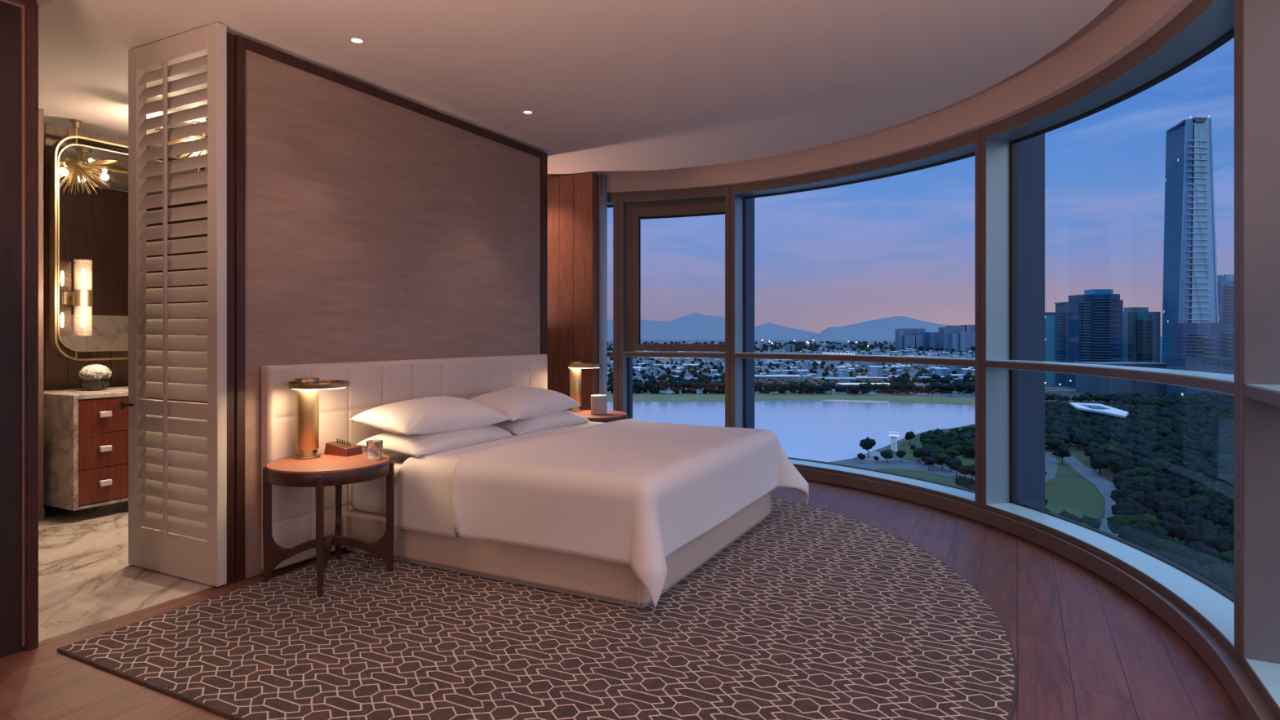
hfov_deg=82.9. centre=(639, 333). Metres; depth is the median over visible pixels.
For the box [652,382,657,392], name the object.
tree
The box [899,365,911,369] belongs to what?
building
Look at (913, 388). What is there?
tree
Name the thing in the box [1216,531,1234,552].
tree
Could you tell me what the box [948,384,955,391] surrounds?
tree
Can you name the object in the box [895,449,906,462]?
tree
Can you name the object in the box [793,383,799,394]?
tree
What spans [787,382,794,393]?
tree
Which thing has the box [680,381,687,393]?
tree
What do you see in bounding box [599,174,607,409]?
sheer curtain
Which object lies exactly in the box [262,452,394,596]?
bedside table
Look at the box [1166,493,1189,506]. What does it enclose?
tree
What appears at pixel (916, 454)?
tree
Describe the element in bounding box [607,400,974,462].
lake
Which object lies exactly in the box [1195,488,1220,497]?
tree
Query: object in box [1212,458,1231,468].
tree
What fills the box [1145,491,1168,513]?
tree
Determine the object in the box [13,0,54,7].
ceiling
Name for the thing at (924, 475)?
lawn
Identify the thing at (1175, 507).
tree
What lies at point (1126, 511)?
tree
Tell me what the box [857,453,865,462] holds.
tree
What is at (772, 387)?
tree
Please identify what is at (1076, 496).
lawn
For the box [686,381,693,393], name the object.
tree
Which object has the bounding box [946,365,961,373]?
building
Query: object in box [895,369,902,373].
building
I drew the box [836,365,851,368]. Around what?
building
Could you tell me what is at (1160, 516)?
tree
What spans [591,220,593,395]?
trim
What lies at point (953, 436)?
trees
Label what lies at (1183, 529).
tree
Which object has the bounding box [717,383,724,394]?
tree
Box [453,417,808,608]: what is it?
duvet
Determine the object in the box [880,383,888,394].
tree
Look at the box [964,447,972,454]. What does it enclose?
tree
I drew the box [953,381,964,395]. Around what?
tree
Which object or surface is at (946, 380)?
tree belt
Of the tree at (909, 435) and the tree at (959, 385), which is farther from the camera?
the tree at (959, 385)
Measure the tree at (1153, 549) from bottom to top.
8.471 m
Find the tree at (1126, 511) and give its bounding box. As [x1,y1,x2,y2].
[1115,507,1134,515]
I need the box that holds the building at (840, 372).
[836,368,846,377]
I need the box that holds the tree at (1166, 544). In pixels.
[1158,537,1182,551]
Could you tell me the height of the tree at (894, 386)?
15.584 m
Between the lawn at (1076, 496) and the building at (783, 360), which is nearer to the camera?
the lawn at (1076, 496)
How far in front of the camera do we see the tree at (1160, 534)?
241.65 m
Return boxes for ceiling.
[11,0,1113,173]
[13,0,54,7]
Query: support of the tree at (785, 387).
on the bank
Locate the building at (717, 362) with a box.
[714,359,719,369]
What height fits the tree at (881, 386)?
13.760 m
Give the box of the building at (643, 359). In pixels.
[641,356,646,363]
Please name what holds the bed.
on the area rug
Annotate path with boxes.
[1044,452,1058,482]
[1062,452,1118,537]
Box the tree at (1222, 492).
[1216,488,1233,495]
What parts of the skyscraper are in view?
corner trim, corner trim, corner trim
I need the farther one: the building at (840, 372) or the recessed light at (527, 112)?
the building at (840, 372)
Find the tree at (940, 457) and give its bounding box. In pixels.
[934,453,949,469]
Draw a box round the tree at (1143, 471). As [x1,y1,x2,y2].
[1132,466,1155,475]
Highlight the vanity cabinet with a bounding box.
[43,385,207,511]
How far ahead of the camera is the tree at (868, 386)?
880.49 m
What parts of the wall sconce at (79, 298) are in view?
plate, lamp shade, lamp shade, bulb, bulb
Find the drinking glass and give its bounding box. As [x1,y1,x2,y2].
[366,440,382,459]
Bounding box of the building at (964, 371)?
[961,368,972,373]
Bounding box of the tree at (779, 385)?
[776,382,783,393]
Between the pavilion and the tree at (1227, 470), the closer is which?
the tree at (1227, 470)
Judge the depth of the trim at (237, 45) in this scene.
3.81 m
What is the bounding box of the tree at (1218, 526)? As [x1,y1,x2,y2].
[1213,524,1224,531]
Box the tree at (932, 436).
[928,433,935,439]
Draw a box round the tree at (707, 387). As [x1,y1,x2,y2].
[703,382,711,391]
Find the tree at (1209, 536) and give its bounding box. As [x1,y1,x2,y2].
[1191,528,1219,549]
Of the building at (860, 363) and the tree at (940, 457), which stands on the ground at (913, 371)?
the building at (860, 363)
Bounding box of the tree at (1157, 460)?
[1150,457,1174,465]
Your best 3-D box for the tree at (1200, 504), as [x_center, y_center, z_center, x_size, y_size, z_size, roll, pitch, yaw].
[214.235,69.146,277.482,8.561,11.709,8.606,0,0,38]
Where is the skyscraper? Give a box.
[1160,115,1219,363]
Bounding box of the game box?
[324,438,362,456]
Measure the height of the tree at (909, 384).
16.298 m
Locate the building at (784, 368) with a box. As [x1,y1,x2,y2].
[782,367,797,372]
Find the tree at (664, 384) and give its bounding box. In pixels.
[658,380,668,394]
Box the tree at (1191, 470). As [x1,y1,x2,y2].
[1178,466,1199,475]
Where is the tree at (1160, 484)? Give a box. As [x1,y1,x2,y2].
[1152,477,1173,491]
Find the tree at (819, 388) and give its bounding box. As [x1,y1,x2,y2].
[816,384,822,394]
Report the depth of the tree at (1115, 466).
369.20 m
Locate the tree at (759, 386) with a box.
[755,383,763,390]
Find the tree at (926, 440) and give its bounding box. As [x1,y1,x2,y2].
[921,438,933,444]
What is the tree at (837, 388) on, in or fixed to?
on the bank
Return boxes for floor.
[0,480,1243,719]
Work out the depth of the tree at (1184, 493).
306.53 m
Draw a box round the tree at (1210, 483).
[1203,480,1222,489]
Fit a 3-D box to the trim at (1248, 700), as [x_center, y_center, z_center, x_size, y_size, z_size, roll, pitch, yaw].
[-0.849,1.300,2.643,6.037,0.200,9.905,0,0,28]
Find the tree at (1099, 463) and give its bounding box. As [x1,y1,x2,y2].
[1089,456,1108,475]
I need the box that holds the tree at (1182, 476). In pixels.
[1174,472,1195,484]
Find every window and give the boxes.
[607,193,613,356]
[613,185,724,418]
[724,130,974,506]
[974,0,1234,657]
[1234,0,1279,719]
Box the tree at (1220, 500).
[1209,493,1234,511]
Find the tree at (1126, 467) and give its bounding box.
[1116,463,1132,471]
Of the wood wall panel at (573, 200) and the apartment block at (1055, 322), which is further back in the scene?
the apartment block at (1055, 322)
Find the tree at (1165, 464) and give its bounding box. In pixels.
[1158,460,1171,473]
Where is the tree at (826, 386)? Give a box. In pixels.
[821,382,831,394]
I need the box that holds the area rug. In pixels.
[57,496,1017,719]
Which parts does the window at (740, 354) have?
head frame, sill, frame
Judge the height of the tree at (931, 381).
10.807 m
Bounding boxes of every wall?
[0,0,22,657]
[43,123,204,505]
[546,155,547,355]
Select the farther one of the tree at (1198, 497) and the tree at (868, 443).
the tree at (868, 443)
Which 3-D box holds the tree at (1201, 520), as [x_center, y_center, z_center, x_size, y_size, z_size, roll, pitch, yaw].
[200.542,70.347,257.470,6.804,9.306,6.841,0,0,17]
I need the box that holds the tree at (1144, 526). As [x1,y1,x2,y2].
[1133,520,1153,531]
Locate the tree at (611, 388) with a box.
[608,383,613,391]
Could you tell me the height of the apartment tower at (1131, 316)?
113.101 m
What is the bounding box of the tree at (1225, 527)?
[1217,525,1231,532]
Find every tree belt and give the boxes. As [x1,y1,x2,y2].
[607,372,974,388]
[754,377,890,386]
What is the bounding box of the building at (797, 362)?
[795,360,799,369]
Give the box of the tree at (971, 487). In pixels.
[966,484,974,490]
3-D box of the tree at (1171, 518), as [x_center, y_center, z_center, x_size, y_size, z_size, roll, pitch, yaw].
[191.099,70.069,260.056,7.470,9.863,8.943,0,0,-2]
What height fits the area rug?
0.013 m
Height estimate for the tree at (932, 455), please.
8.293 m
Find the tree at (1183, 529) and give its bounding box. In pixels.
[1176,524,1198,541]
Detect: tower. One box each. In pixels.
[888,431,900,452]
[1066,288,1123,387]
[1123,306,1148,361]
[1217,274,1234,323]
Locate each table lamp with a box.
[287,377,350,458]
[565,361,601,412]
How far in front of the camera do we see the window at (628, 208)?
7.38 m
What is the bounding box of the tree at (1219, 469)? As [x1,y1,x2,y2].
[1214,466,1222,474]
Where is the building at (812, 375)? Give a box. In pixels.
[804,373,817,377]
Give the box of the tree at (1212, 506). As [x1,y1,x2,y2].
[1204,502,1225,519]
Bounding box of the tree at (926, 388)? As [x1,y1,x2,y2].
[923,384,932,392]
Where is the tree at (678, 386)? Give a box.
[671,381,682,394]
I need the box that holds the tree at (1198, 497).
[1191,494,1211,503]
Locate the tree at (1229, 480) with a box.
[1220,477,1234,487]
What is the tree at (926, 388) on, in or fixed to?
on the ground at (913, 371)
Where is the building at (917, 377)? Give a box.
[916,376,931,379]
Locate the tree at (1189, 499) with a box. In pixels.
[1185,497,1194,502]
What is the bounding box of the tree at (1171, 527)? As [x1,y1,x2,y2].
[1161,520,1179,539]
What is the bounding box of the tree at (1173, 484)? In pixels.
[1170,483,1180,489]
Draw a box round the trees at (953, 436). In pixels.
[921,425,974,457]
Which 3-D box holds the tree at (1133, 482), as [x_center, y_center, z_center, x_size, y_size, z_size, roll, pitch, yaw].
[224.537,70.372,332.227,7.010,9.255,8.393,0,0,-11]
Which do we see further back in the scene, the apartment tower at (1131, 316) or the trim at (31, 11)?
the apartment tower at (1131, 316)
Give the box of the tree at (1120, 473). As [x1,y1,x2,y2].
[1116,469,1136,475]
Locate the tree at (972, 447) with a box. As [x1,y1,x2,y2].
[969,445,974,454]
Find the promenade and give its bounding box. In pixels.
[828,459,974,479]
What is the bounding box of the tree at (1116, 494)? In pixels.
[1110,486,1129,502]
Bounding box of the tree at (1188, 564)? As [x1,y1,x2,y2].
[1170,554,1199,570]
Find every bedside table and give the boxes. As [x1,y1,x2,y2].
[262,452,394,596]
[574,409,628,422]
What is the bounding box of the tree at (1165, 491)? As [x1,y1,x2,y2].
[1160,488,1180,496]
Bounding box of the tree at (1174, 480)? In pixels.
[1168,478,1186,485]
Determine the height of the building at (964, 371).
10.053 m
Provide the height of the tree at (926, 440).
7.935 m
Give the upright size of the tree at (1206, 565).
8.351 m
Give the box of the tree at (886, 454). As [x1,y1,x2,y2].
[880,448,893,462]
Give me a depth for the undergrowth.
913.33 m
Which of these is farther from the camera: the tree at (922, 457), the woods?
the woods
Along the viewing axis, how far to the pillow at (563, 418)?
5.12 m
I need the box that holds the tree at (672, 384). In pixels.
[669,381,675,390]
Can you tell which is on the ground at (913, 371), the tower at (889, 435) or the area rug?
the tower at (889, 435)
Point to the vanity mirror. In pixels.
(89, 184)
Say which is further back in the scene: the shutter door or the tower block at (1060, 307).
the tower block at (1060, 307)
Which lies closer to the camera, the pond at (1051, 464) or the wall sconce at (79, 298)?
the wall sconce at (79, 298)
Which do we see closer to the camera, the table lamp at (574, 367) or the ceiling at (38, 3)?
the ceiling at (38, 3)
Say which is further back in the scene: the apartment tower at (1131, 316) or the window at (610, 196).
the apartment tower at (1131, 316)
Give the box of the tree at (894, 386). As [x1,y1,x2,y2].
[888,382,897,390]
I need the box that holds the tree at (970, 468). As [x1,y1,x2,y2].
[965,464,974,479]
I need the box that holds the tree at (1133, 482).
[1123,476,1138,486]
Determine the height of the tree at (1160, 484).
12.107 m
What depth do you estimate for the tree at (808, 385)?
894.35 m
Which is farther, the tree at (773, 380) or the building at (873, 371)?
the building at (873, 371)
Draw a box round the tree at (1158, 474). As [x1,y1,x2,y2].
[1146,470,1167,479]
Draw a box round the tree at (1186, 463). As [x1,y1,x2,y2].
[1181,461,1192,466]
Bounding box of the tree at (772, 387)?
[768,382,778,395]
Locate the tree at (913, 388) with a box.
[909,384,917,392]
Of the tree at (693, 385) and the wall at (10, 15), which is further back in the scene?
the tree at (693, 385)
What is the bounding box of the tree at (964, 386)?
[960,384,966,395]
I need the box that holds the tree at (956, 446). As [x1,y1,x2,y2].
[952,444,959,451]
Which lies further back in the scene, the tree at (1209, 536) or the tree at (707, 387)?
the tree at (707, 387)
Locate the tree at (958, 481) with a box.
[954,475,968,488]
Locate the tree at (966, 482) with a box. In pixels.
[961,477,974,488]
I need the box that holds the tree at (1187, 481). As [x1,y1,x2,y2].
[1180,479,1191,486]
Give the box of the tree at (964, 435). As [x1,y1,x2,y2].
[960,433,970,439]
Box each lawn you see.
[875,468,965,488]
[897,424,1124,476]
[1044,476,1104,518]
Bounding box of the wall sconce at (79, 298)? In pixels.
[63,258,93,335]
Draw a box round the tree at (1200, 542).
[1191,541,1209,547]
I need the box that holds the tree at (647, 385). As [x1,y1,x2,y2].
[641,380,652,393]
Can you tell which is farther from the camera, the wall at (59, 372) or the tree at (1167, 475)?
the tree at (1167, 475)
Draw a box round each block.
[785,343,795,351]
[1044,311,1066,386]
[1053,302,1066,312]
[1073,361,1166,394]
[1140,311,1160,362]
[1166,323,1234,395]
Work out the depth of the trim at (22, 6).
2.97 m
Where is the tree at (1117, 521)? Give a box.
[1106,514,1142,533]
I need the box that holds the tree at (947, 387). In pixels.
[944,384,951,395]
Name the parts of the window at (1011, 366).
head frame, frame, sill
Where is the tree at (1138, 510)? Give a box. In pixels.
[1133,506,1155,515]
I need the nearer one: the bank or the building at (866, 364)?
the bank
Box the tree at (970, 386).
[965,382,974,395]
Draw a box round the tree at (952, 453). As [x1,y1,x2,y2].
[946,449,957,457]
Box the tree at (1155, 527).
[1152,525,1168,535]
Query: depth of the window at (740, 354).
6.76 m
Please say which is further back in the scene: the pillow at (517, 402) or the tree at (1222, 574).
the tree at (1222, 574)
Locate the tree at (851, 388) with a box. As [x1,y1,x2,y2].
[847,384,855,395]
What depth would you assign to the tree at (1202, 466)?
357.49 m
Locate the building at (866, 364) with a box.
[864,361,877,368]
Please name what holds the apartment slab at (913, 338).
on the ground at (913, 371)
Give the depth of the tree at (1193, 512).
272.10 m
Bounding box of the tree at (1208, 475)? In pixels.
[1203,470,1218,482]
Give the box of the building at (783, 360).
[779,359,791,363]
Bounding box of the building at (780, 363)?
[772,362,783,365]
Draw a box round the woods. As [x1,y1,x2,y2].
[607,340,974,352]
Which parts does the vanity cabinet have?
panel, panel, drawer, drawer, drawer, pull, pull, pull, drawer, drawer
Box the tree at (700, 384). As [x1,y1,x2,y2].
[695,381,705,394]
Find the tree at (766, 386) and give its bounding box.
[763,382,770,394]
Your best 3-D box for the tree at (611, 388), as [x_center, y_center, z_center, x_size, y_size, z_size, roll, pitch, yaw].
[-33.228,68.311,906.320,12.132,13.379,10.133,0,0,-20]
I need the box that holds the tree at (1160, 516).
[1156,511,1173,520]
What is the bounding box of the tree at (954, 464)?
[947,457,962,476]
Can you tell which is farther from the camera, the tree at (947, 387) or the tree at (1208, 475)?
the tree at (947, 387)
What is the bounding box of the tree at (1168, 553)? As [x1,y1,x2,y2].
[1155,551,1173,557]
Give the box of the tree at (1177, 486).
[1174,484,1192,495]
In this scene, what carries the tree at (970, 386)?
on the ground at (913, 371)
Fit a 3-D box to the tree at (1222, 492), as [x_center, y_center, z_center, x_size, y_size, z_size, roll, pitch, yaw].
[243.016,69.946,302.071,7.655,10.108,9.166,0,0,-2]
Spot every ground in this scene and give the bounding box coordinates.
[607,336,1161,479]
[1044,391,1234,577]
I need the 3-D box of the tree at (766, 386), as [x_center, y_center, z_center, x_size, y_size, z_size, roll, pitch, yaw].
[157.091,67.689,894.830,10.691,14.622,10.748,0,0,30]
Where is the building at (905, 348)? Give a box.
[904,347,913,351]
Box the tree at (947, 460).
[943,456,952,471]
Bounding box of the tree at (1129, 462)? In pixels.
[1124,458,1133,466]
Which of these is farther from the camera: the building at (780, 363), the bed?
the building at (780, 363)
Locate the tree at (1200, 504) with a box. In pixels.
[1186,499,1210,518]
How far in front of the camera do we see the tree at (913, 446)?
458.13 m
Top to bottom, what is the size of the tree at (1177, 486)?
10.064 m
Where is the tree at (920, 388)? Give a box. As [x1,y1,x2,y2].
[916,385,923,391]
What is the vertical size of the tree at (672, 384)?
15.533 m
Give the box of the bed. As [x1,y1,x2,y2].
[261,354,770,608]
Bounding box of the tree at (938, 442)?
[935,438,942,444]
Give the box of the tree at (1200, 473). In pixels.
[1198,471,1204,479]
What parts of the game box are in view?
plate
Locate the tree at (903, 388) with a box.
[897,383,907,395]
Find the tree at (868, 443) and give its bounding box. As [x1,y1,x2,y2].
[859,436,875,457]
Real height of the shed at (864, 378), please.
5.090 m
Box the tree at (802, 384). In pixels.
[799,382,807,394]
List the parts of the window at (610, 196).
head frame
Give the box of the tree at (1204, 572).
[1190,564,1217,582]
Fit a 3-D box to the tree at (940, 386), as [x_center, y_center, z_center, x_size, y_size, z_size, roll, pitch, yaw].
[372.085,67.907,893.693,10.427,14.186,10.372,0,0,44]
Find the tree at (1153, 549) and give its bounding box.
[1146,546,1159,552]
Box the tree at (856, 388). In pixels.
[852,385,860,392]
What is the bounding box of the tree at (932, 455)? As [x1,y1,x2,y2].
[928,453,936,466]
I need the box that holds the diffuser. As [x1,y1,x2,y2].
[291,386,345,390]
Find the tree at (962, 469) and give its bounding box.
[957,464,968,476]
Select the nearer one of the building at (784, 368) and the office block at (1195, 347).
the office block at (1195, 347)
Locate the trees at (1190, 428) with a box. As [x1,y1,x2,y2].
[1044,391,1234,595]
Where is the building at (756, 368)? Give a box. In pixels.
[754,366,761,370]
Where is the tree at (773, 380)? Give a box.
[771,377,777,382]
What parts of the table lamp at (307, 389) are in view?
lamp shade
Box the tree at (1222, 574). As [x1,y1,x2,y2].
[1206,564,1234,592]
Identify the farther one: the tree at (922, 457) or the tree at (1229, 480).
the tree at (922, 457)
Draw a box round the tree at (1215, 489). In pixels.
[1196,485,1220,492]
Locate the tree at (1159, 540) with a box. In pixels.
[1156,538,1176,543]
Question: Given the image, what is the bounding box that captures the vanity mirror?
[49,119,207,360]
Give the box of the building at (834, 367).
[833,366,845,371]
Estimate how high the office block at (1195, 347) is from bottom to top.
87.391 m
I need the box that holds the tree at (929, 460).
[924,456,935,470]
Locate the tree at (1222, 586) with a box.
[1214,582,1226,590]
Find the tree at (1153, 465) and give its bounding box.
[1146,462,1164,473]
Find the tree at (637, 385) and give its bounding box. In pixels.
[633,382,642,389]
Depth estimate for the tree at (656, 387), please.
916.01 m
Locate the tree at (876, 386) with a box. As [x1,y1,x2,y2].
[872,382,879,390]
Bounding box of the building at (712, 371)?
[710,369,714,374]
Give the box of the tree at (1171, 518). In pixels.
[1161,514,1184,540]
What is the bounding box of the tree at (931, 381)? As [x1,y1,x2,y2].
[928,379,935,383]
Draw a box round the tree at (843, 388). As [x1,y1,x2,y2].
[840,385,847,391]
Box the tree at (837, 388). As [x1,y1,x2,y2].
[834,384,841,391]
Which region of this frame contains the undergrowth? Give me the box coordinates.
[607,386,973,393]
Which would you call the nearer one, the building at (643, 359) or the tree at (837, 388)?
the tree at (837, 388)
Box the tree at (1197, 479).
[1191,475,1204,484]
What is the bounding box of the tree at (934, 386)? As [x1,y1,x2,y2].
[928,382,937,395]
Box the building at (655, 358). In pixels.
[651,357,664,360]
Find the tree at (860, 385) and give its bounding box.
[857,382,866,394]
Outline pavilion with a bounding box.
[835,382,889,391]
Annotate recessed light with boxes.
[349,37,364,43]
[522,110,533,114]
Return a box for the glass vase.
[80,375,110,390]
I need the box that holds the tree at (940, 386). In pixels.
[937,383,945,395]
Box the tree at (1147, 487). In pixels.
[1137,482,1157,494]
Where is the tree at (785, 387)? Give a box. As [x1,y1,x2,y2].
[781,383,790,390]
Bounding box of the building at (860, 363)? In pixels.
[857,361,864,366]
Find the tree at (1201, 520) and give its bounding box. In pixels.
[1198,519,1213,524]
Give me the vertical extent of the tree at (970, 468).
9.248 m
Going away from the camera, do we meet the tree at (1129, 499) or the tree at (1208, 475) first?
the tree at (1129, 499)
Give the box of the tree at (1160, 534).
[1151,528,1169,539]
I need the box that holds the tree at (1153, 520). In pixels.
[1133,513,1164,526]
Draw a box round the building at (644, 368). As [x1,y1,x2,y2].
[634,367,646,372]
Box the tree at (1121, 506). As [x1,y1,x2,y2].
[1111,500,1134,515]
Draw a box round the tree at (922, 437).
[919,434,930,442]
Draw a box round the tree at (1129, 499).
[1115,497,1133,504]
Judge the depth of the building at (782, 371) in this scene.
1377.11 m
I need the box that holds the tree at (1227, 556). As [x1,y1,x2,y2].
[1219,551,1234,567]
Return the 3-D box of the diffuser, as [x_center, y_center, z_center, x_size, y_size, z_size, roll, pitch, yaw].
[-1.733,0.289,3.915,0.276,0.007,0.276,0,0,27]
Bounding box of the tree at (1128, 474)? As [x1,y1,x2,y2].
[1120,470,1137,477]
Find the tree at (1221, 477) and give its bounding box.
[1213,473,1234,482]
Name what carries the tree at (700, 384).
on the ground at (913, 371)
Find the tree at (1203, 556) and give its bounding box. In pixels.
[1188,546,1223,566]
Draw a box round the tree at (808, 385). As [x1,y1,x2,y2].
[805,383,812,394]
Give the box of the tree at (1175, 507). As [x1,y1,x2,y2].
[1158,497,1186,517]
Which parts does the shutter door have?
knob, tilt rod, rail, rail, rail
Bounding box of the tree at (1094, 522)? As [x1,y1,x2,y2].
[1077,513,1101,528]
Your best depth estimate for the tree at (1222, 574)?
196.46 m
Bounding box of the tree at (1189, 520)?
[1184,515,1204,525]
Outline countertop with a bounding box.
[43,385,128,399]
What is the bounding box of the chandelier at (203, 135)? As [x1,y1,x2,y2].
[155,118,207,171]
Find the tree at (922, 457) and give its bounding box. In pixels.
[920,454,927,461]
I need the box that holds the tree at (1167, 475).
[1162,472,1173,478]
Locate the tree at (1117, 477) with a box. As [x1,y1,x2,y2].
[1112,473,1125,484]
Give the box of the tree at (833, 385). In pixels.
[829,382,835,394]
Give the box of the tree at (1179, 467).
[1167,464,1181,470]
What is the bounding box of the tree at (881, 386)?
[879,383,884,389]
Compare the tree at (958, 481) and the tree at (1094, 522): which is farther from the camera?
the tree at (958, 481)
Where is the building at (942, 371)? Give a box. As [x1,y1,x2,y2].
[929,367,948,376]
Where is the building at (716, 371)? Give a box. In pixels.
[714,369,724,373]
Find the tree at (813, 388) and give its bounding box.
[809,384,817,391]
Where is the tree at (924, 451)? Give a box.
[918,446,933,464]
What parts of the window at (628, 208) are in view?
head frame, sash frame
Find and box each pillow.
[348,395,510,435]
[355,424,513,457]
[469,386,581,421]
[493,409,590,435]
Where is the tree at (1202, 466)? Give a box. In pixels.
[1191,460,1214,472]
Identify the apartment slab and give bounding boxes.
[895,328,926,351]
[924,332,938,351]
[938,326,952,350]
[946,324,974,333]
[947,331,974,351]
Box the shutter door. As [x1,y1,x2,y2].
[118,22,226,586]
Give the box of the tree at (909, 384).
[905,382,914,394]
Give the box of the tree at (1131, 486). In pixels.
[1128,484,1138,491]
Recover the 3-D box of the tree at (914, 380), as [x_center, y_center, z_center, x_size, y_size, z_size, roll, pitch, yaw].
[408.969,69.826,1080.307,7.838,10.348,9.384,0,0,-43]
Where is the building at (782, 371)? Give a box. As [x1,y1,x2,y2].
[780,369,794,373]
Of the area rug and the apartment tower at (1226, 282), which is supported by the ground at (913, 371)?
the apartment tower at (1226, 282)
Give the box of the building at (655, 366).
[653,364,657,377]
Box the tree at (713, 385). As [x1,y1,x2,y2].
[710,382,717,389]
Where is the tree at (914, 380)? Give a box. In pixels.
[911,377,917,382]
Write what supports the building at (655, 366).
on the ground at (913, 371)
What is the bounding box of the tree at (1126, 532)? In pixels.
[1117,524,1142,542]
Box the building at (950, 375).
[948,373,963,377]
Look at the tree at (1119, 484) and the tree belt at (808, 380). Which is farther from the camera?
the tree belt at (808, 380)
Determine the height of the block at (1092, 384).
38.411 m
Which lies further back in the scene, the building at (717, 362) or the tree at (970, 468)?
the building at (717, 362)
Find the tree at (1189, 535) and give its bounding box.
[1183,530,1194,546]
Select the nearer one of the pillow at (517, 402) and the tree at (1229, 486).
the pillow at (517, 402)
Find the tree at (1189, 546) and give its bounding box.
[1186,542,1207,550]
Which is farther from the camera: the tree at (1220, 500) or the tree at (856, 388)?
the tree at (856, 388)
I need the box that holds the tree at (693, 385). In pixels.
[691,383,697,389]
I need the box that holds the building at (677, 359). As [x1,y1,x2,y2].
[675,357,684,363]
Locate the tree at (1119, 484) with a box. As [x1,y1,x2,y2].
[1114,480,1131,490]
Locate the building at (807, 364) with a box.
[804,360,811,370]
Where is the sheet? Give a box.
[385,421,604,537]
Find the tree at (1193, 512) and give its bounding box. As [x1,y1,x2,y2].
[1180,505,1204,520]
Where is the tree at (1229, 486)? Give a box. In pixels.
[1222,481,1234,493]
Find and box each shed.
[754,374,800,380]
[800,377,856,381]
[854,376,888,381]
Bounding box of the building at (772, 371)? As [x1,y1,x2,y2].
[770,369,780,374]
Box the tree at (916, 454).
[912,448,920,462]
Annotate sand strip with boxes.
[823,400,888,402]
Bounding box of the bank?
[607,393,974,404]
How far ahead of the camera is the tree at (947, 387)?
875.35 m
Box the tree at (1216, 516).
[1207,508,1234,525]
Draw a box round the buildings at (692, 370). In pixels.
[607,344,974,377]
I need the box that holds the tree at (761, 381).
[759,380,767,388]
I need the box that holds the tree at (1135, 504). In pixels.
[1128,499,1145,511]
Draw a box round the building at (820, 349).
[817,347,822,353]
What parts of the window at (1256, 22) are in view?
frame, sill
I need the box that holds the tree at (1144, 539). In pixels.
[1131,530,1160,551]
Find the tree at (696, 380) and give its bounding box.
[693,378,700,383]
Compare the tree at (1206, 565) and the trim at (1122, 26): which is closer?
the trim at (1122, 26)
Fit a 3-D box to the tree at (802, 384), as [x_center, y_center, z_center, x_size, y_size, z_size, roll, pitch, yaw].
[203.084,67.223,903.453,11.373,15.555,11.433,0,0,-20]
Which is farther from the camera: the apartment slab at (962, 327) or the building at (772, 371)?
the apartment slab at (962, 327)
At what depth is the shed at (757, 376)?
1186.85 m
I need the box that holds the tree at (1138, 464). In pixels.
[1130,460,1148,468]
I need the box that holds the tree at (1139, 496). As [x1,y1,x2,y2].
[1124,489,1146,507]
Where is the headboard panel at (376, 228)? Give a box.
[244,48,540,578]
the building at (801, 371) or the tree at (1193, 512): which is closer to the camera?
the tree at (1193, 512)
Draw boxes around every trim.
[0,0,24,646]
[22,3,38,651]
[38,108,44,520]
[226,31,546,584]
[547,0,1192,193]
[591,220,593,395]
[795,467,1277,719]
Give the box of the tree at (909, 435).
[904,431,915,444]
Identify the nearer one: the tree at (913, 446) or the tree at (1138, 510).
the tree at (1138, 510)
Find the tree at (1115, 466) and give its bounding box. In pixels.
[1111,460,1126,473]
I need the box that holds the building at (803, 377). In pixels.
[801,375,811,380]
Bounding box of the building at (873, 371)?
[867,365,883,377]
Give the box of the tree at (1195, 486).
[1190,482,1205,495]
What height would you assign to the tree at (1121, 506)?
10.553 m
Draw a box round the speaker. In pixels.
[591,394,606,414]
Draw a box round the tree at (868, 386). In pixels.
[863,382,874,390]
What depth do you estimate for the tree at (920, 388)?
887.18 m
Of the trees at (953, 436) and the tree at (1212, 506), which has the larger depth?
the trees at (953, 436)
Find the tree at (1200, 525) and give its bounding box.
[1190,521,1218,533]
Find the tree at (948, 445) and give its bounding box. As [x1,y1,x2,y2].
[943,440,953,448]
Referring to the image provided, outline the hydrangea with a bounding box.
[78,364,111,388]
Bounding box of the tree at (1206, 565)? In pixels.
[1200,564,1234,575]
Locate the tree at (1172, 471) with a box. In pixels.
[1166,467,1180,475]
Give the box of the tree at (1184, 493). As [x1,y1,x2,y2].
[1174,489,1191,497]
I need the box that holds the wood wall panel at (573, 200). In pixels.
[547,172,599,410]
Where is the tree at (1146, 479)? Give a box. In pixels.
[1136,475,1155,484]
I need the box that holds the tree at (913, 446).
[910,444,915,452]
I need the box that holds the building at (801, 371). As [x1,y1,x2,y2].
[794,369,808,374]
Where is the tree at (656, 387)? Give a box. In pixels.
[655,381,661,393]
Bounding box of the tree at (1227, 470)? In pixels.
[1221,466,1234,474]
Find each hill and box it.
[607,312,817,340]
[813,315,949,340]

